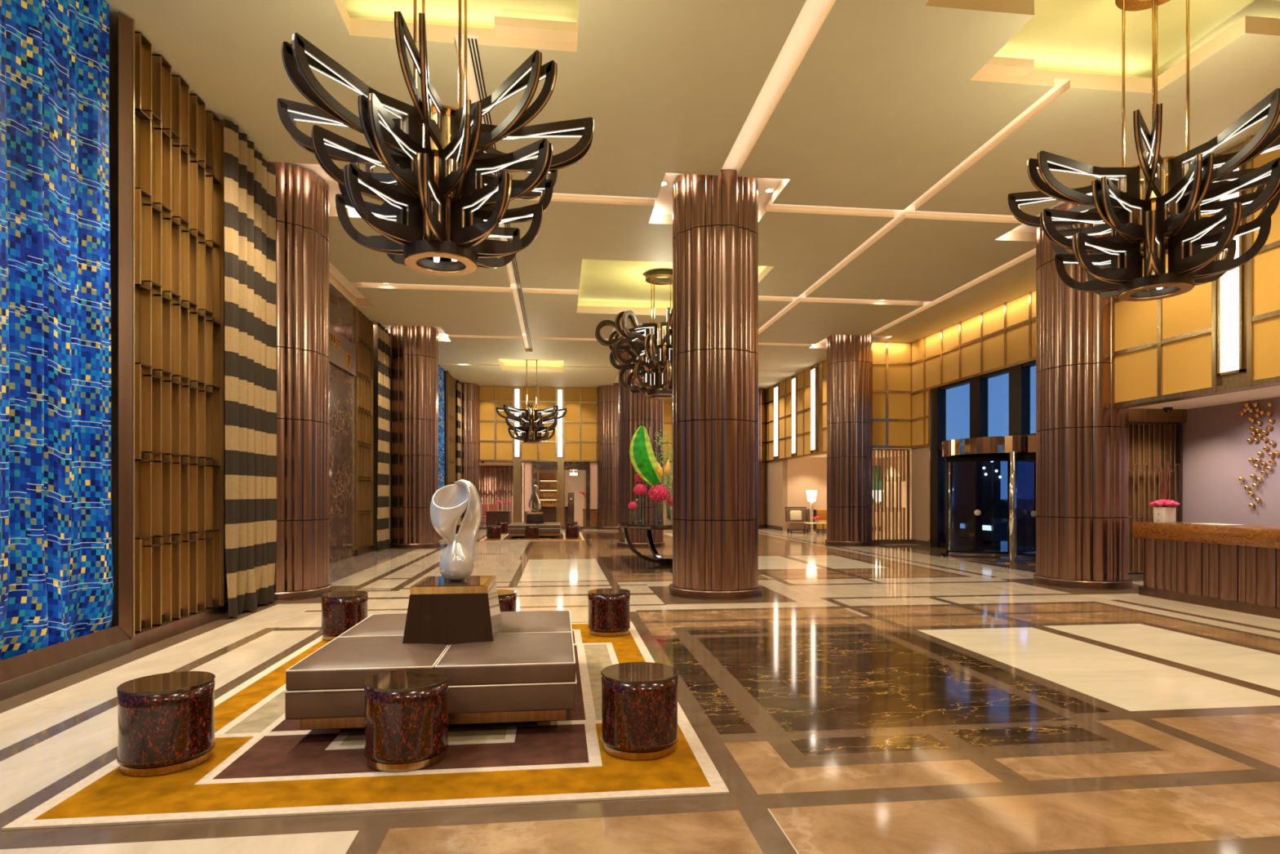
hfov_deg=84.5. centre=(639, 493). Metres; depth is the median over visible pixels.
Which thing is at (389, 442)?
wall
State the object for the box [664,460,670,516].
bud
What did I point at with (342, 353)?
restaurant sign
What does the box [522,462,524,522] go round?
trim
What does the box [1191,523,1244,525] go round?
desk pad
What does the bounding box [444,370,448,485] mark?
trim
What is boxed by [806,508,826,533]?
sofa
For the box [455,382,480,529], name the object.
column
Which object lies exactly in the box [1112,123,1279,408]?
wall
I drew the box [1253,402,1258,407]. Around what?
bead
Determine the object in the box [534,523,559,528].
cushion
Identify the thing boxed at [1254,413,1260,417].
bead
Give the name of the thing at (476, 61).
ceiling vent
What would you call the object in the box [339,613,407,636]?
cushion
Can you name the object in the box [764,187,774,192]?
recessed light
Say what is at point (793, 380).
diffuser
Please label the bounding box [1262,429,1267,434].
bead
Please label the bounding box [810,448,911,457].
ceiling
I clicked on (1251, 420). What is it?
bead
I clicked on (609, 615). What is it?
stool
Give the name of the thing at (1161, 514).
planter
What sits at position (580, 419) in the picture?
wall
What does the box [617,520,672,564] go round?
round table
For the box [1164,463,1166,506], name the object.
twig
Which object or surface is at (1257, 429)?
bead
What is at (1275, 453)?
bead
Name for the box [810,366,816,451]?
wall light
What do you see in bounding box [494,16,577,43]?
ceiling light
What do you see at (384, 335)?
striped curtain
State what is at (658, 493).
hydrangea
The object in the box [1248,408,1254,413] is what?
bead
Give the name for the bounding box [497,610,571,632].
cushion
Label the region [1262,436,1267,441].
bead
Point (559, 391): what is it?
wall light
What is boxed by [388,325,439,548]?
column
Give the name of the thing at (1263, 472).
bead
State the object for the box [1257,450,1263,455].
bead
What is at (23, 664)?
trim
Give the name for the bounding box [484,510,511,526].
desk
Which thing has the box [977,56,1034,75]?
trim
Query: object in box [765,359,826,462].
wall
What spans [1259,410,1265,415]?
bead
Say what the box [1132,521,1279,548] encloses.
countertop
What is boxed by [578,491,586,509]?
orchid
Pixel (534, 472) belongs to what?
trim
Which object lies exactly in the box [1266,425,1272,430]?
bead
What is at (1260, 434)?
bead
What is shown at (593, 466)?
wall
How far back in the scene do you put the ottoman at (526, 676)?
4.30 m
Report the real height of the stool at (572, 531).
0.447 m
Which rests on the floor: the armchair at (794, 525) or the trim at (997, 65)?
the armchair at (794, 525)
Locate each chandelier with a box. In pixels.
[276,0,593,275]
[495,359,567,443]
[595,270,672,398]
[1008,0,1279,301]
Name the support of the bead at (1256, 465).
attached to the wall at (1216, 451)
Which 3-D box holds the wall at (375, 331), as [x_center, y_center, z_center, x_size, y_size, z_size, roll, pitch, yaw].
[-7.347,-1.500,18.364,0.450,6.000,3.020,0,0,-7]
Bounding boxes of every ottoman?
[283,610,577,732]
[508,522,559,537]
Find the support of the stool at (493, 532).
on the rug at (562, 535)
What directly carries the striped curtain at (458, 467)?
hanging from the ceiling at (892, 164)
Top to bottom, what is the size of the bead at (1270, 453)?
0.072 m
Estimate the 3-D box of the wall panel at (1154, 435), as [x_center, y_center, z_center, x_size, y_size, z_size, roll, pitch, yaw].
[8.646,-0.035,12.131,1.480,2.830,0.220,0,0,-7]
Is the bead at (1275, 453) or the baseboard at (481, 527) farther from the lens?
the baseboard at (481, 527)
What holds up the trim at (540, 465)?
attached to the wall at (580, 419)
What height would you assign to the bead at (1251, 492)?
0.072 m
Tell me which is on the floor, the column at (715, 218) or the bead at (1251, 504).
the column at (715, 218)
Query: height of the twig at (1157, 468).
0.689 m
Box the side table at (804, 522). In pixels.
[804,522,826,534]
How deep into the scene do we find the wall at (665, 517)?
30.34 m
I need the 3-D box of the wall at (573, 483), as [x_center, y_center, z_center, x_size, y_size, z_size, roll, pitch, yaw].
[-2.475,0.000,34.243,15.000,3.000,0.200,0,0,-7]
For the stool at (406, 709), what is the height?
0.447 m
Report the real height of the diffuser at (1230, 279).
2.740 m
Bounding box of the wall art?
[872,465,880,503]
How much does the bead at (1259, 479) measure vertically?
0.072 m
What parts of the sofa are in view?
arm, seat, backrest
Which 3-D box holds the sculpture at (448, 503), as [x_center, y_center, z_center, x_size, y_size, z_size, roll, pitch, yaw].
[-1.351,0.265,5.169,0.365,0.747,0.218,0,0,-7]
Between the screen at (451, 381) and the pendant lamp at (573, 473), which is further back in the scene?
the pendant lamp at (573, 473)
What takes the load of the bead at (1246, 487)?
attached to the wall at (1216, 451)
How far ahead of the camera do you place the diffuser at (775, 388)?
28.93 m
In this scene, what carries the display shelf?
on the floor
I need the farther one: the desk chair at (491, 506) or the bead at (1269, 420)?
the desk chair at (491, 506)
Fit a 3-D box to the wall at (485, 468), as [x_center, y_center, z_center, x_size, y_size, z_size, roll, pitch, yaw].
[-6.574,0.090,33.565,2.700,2.820,0.200,0,0,-7]
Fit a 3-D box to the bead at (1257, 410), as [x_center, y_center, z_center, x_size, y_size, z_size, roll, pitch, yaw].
[9.520,-1.280,10.844,0.081,0.072,0.072,0,0,-7]
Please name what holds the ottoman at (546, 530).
on the rug at (562, 535)
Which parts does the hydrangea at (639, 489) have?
stem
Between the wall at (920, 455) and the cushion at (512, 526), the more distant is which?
the cushion at (512, 526)
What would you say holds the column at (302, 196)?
on the floor
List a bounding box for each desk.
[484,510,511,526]
[1132,521,1279,618]
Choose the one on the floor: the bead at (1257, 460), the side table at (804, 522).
the side table at (804, 522)
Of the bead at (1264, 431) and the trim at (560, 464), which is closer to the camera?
the bead at (1264, 431)
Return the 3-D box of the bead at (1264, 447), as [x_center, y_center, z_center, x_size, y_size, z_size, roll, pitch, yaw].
[9.534,-0.695,10.719,0.081,0.072,0.072,0,0,-7]
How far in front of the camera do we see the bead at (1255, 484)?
10.87 m
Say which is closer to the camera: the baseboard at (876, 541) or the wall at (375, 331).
the wall at (375, 331)
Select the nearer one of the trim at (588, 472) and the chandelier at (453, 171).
the chandelier at (453, 171)
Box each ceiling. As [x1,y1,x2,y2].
[105,0,1279,389]
[342,0,577,29]
[498,358,563,367]
[577,258,766,308]
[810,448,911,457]
[993,0,1279,78]
[1130,385,1279,408]
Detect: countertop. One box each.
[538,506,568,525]
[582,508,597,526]
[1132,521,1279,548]
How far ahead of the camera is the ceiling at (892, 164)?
8.74 m
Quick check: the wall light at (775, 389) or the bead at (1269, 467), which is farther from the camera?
the wall light at (775, 389)
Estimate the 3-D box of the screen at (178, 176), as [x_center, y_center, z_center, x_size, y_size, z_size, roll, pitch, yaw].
[-4.977,-1.570,7.560,0.159,5.840,1.830,0,0,-7]
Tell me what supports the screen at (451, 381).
on the baseboard
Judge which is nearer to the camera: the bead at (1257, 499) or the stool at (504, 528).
the bead at (1257, 499)
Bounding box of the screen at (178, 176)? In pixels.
[116,17,224,635]
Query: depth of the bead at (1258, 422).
10.80 m
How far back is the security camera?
11.82 m
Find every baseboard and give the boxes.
[0,601,228,701]
[355,545,373,555]
[480,526,595,529]
[765,524,782,530]
[789,526,880,530]
[872,539,911,544]
[911,538,929,546]
[1128,573,1143,581]
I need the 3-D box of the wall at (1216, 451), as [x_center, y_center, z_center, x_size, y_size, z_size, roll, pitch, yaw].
[10.482,-0.050,3.787,0.200,3.100,17.100,0,0,-7]
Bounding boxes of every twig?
[1156,468,1166,506]
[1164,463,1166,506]
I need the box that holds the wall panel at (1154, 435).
[1126,408,1186,573]
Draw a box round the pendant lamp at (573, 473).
[569,470,577,475]
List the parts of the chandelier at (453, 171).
rod, rod, bulb, lamp plate, rod, rod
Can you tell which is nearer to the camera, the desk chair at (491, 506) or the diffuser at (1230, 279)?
the diffuser at (1230, 279)
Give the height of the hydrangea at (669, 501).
0.519 m
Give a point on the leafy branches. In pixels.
(668, 476)
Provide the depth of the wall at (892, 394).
20.97 m
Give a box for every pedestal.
[402,575,502,644]
[525,511,544,524]
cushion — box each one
[285,635,450,690]
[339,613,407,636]
[434,631,575,685]
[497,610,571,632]
[508,523,533,528]
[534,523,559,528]
[790,510,801,520]
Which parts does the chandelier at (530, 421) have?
rod, rod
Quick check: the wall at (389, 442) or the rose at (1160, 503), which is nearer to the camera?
the rose at (1160, 503)
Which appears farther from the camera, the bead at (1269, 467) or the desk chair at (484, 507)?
the desk chair at (484, 507)
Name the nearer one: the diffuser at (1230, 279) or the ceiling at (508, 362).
the diffuser at (1230, 279)
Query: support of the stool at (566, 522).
on the rug at (562, 535)
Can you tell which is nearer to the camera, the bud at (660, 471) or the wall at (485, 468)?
the bud at (660, 471)
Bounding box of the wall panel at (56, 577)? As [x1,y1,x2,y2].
[0,0,113,660]
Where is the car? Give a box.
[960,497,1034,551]
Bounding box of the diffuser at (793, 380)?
[792,378,795,453]
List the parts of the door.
post, frame, kick rail, post, frame, frame, kick rail, kick rail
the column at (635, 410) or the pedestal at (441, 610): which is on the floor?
the column at (635, 410)
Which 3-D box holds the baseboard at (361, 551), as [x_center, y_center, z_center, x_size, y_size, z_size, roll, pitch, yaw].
[-6.952,1.425,17.655,0.170,0.150,1.520,0,0,-7]
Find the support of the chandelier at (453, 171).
hanging from the ceiling at (480, 13)
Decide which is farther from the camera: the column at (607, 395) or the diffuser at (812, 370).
the column at (607, 395)
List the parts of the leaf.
blade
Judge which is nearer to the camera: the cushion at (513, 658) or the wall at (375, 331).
the cushion at (513, 658)
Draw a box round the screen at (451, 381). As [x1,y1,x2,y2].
[444,370,455,486]
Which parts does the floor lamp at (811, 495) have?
stem, lamp shade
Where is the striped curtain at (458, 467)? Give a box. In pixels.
[455,380,461,530]
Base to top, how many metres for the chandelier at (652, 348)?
2.690 m
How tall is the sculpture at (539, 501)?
0.935 m
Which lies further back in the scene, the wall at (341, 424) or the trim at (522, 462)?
the trim at (522, 462)
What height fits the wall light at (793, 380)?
2.900 m
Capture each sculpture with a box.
[430,479,481,580]
[528,484,541,511]
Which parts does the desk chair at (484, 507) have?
backrest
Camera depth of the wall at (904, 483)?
27.03 m
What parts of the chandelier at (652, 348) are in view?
rod, rod, rod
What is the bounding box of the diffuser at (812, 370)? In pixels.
[811,368,814,449]
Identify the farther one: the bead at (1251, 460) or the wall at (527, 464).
the wall at (527, 464)
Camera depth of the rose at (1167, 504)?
10.13 m
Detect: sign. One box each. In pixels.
[328,326,355,376]
[568,492,573,521]
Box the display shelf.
[538,472,556,506]
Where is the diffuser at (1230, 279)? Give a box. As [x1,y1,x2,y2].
[1222,168,1239,372]
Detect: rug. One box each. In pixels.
[1,621,729,830]
[479,532,584,541]
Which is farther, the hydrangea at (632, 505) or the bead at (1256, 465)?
the hydrangea at (632, 505)
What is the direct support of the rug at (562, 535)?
on the floor
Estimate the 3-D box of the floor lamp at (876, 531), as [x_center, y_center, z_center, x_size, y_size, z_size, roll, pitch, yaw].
[9.060,0.690,26.827,0.430,1.620,0.430,0,0,-7]
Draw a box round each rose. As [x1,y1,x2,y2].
[1156,501,1164,505]
[1164,502,1171,506]
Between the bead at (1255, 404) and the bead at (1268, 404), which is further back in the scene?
the bead at (1255, 404)
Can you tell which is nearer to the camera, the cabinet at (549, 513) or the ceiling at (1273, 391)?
the ceiling at (1273, 391)
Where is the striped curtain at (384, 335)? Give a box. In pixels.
[377,323,391,550]
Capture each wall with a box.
[109,27,227,627]
[326,282,355,564]
[373,326,377,548]
[389,442,391,537]
[479,385,672,462]
[479,461,597,466]
[479,465,524,524]
[524,462,531,522]
[538,470,597,524]
[590,462,597,507]
[597,462,672,520]
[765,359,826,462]
[766,459,787,530]
[787,457,880,526]
[872,342,1000,543]
[883,454,911,533]
[911,290,1035,448]
[911,446,928,541]
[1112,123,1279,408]
[1180,396,1279,525]
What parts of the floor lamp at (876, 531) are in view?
stem, lamp shade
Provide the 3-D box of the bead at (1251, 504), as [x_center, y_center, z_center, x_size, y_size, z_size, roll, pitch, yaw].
[9.509,0.180,10.936,0.081,0.072,0.072,0,0,-7]
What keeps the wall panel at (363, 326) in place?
on the baseboard at (361, 551)
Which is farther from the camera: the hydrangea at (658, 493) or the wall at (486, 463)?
the wall at (486, 463)
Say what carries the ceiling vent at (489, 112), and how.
in the ceiling at (892, 164)
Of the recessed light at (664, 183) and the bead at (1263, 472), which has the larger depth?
the bead at (1263, 472)
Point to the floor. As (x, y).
(877, 698)
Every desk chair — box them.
[481,503,488,526]
[488,503,497,510]
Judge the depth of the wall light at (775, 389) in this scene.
29.02 m
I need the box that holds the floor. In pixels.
[0,524,1279,853]
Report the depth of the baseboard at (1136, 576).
12.06 m
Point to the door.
(1022, 448)
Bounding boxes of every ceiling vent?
[467,38,486,100]
[483,111,492,124]
[511,256,532,348]
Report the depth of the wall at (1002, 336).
18.03 m
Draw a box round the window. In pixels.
[928,360,1035,551]
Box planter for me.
[1153,506,1175,522]
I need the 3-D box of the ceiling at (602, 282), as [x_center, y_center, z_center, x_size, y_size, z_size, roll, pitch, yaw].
[0.534,-4.793,15.742,4.400,0.235,4.650,0,0,-7]
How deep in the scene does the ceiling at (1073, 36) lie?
7.42 m
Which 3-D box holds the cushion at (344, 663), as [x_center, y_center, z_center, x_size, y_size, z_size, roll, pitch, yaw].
[-1.714,1.087,4.648,0.846,0.144,0.966,0,0,-7]
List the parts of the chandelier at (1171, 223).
rod, rod, rod, rod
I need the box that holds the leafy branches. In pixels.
[653,427,672,519]
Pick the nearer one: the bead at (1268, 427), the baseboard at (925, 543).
the bead at (1268, 427)
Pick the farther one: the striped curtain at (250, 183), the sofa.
the sofa
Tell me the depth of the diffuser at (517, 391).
29.57 m
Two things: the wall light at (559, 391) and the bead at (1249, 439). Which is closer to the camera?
the bead at (1249, 439)
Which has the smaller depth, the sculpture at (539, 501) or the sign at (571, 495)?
the sculpture at (539, 501)
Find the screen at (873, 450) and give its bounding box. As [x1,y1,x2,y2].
[872,448,909,539]
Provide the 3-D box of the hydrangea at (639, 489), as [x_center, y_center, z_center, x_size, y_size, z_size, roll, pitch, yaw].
[0.003,0.180,14.802,0.298,0.782,0.303,0,0,-7]
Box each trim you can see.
[0,12,132,684]
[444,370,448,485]
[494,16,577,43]
[513,461,520,522]
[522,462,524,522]
[531,461,590,470]
[531,469,537,511]
[557,461,564,526]
[586,470,590,526]
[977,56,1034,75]
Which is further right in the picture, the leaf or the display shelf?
the leaf
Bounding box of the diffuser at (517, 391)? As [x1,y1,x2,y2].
[515,389,519,456]
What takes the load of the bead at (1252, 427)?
attached to the wall at (1216, 451)
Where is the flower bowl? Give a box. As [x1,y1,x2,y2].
[812,515,819,522]
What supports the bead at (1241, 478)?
attached to the wall at (1216, 451)
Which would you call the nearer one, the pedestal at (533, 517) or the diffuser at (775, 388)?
the pedestal at (533, 517)
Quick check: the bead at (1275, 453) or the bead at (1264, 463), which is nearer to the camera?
the bead at (1275, 453)
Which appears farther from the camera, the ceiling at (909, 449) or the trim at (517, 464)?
the trim at (517, 464)
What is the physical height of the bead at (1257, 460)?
0.072 m
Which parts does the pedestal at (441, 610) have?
plate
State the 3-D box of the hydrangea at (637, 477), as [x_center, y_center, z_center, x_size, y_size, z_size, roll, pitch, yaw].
[-0.001,0.061,15.127,0.247,1.020,0.245,0,0,-7]
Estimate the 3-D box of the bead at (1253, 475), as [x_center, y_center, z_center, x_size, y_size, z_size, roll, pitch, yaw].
[9.511,-0.272,10.918,0.081,0.072,0.072,0,0,-7]
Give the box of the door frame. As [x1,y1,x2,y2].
[537,470,585,526]
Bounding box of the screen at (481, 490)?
[479,466,524,524]
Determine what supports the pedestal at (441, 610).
on the ottoman at (526, 676)
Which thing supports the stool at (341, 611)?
on the rug at (261, 763)
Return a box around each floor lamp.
[805,490,817,533]
[872,490,880,533]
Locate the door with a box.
[941,435,1036,564]
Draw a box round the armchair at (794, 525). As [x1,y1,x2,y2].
[784,506,808,533]
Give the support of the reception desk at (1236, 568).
on the floor
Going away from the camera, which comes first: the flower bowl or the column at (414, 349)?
the column at (414, 349)
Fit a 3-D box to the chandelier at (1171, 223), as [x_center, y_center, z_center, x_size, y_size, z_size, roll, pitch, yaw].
[4.829,-3.360,6.602,2.340,2.960,2.340,0,0,16]
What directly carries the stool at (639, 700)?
on the rug at (261, 763)
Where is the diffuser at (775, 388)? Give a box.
[774,386,777,456]
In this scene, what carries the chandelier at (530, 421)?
hanging from the ceiling at (508, 362)
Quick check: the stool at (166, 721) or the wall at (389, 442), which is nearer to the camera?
the stool at (166, 721)
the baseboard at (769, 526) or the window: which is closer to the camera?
the window
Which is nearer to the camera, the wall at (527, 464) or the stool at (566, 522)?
the stool at (566, 522)
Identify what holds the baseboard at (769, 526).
attached to the wall at (776, 471)
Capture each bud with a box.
[656,462,662,519]
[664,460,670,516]
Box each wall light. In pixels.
[514,387,519,457]
[556,388,563,457]
[773,385,778,457]
[791,376,795,454]
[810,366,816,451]
[1217,164,1245,376]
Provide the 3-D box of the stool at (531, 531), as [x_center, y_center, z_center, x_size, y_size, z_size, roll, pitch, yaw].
[-3.526,1.264,22.946,0.454,0.447,0.454,0,0,23]
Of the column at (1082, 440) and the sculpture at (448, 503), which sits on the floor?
the column at (1082, 440)
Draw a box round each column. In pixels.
[266,161,332,601]
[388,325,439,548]
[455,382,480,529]
[595,382,618,529]
[616,329,665,547]
[668,168,762,599]
[757,387,766,528]
[825,333,874,546]
[1033,202,1133,589]
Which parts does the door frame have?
frame, frame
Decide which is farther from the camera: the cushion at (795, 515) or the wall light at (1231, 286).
the cushion at (795, 515)
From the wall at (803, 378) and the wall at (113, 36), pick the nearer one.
the wall at (113, 36)
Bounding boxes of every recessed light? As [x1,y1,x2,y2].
[661,180,667,186]
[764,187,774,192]
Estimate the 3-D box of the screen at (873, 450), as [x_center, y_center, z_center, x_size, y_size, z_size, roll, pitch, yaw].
[7.452,0.040,21.052,1.230,2.740,0.120,0,0,-7]
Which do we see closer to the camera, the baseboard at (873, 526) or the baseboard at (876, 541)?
the baseboard at (876, 541)
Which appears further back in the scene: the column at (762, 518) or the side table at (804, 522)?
the column at (762, 518)
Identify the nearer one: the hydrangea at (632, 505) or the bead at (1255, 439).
the bead at (1255, 439)
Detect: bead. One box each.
[1238,476,1244,480]
[1244,484,1250,489]
[1246,437,1253,442]
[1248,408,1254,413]
[1248,425,1255,430]
[1248,457,1254,462]
[1248,490,1254,495]
[1248,502,1255,507]
[1249,418,1255,422]
[1249,473,1256,478]
[1250,431,1257,435]
[1252,482,1257,487]
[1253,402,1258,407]
[1253,437,1259,441]
[1253,463,1260,468]
[1254,408,1261,413]
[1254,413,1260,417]
[1254,427,1261,432]
[1254,497,1261,502]
[1255,457,1261,462]
[1256,420,1262,425]
[1256,477,1262,481]
[1257,432,1262,437]
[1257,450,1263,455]
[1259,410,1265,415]
[1260,461,1266,466]
[1260,470,1266,475]
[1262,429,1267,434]
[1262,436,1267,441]
[1262,445,1269,449]
[1265,411,1271,416]
[1266,401,1272,406]
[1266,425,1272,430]
[1266,465,1272,470]
[1267,418,1274,422]
[1267,451,1273,456]
[1268,440,1275,445]
[1268,458,1275,463]
[1273,450,1279,455]
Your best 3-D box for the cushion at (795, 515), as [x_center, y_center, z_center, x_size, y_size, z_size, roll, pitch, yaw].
[6.013,0.850,27.147,0.440,0.392,0.190,0,0,2]
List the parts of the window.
jamb trim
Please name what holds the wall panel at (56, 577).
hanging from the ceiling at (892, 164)
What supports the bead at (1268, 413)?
attached to the wall at (1216, 451)
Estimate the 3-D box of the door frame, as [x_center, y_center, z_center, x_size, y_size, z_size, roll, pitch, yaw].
[-3.320,0.250,29.917,2.020,2.500,0.040,0,0,-7]
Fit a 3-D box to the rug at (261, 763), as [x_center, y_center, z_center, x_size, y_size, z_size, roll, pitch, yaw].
[-1.469,1.494,5.658,3.310,0.011,4.700,0,0,-7]
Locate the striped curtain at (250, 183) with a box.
[223,118,276,617]
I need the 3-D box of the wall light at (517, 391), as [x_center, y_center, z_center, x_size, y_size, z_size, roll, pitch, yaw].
[-5.162,-2.970,29.569,0.260,2.900,0.065,0,0,-7]
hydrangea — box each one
[627,501,638,520]
[633,483,647,520]
[634,473,644,519]
[648,484,670,520]
[666,496,672,506]
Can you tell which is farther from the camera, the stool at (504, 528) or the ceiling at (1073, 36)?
the stool at (504, 528)
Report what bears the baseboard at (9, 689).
attached to the wall at (113, 36)
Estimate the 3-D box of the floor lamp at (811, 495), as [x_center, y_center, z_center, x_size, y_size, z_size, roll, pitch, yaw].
[6.542,0.690,26.836,0.430,1.620,0.430,0,0,-7]
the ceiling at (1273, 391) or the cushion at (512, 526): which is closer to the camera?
the ceiling at (1273, 391)
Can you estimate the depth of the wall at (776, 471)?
28.90 m
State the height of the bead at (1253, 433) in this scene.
0.072 m
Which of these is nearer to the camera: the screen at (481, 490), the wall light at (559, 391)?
the wall light at (559, 391)
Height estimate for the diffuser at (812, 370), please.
2.840 m
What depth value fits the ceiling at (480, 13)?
7.08 m
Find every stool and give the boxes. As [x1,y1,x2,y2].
[116,671,215,776]
[320,591,368,640]
[364,668,448,772]
[486,524,501,539]
[495,521,508,533]
[497,589,516,611]
[524,524,538,539]
[565,521,577,524]
[565,524,579,539]
[587,587,630,636]
[600,662,678,759]
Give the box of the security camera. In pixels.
[1162,406,1173,413]
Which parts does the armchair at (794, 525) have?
frame, backrest, seat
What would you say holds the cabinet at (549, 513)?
on the floor
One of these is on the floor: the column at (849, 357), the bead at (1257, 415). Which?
the column at (849, 357)
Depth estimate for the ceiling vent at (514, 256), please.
16.52 m
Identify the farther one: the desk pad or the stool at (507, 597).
the desk pad
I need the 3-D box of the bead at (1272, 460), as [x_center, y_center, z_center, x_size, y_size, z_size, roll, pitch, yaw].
[9.545,-0.485,10.627,0.081,0.072,0.072,0,0,-7]
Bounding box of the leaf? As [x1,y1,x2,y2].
[629,425,671,520]
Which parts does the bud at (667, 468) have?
stem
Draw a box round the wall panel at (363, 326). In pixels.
[355,306,373,549]
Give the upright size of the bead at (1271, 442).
0.072 m

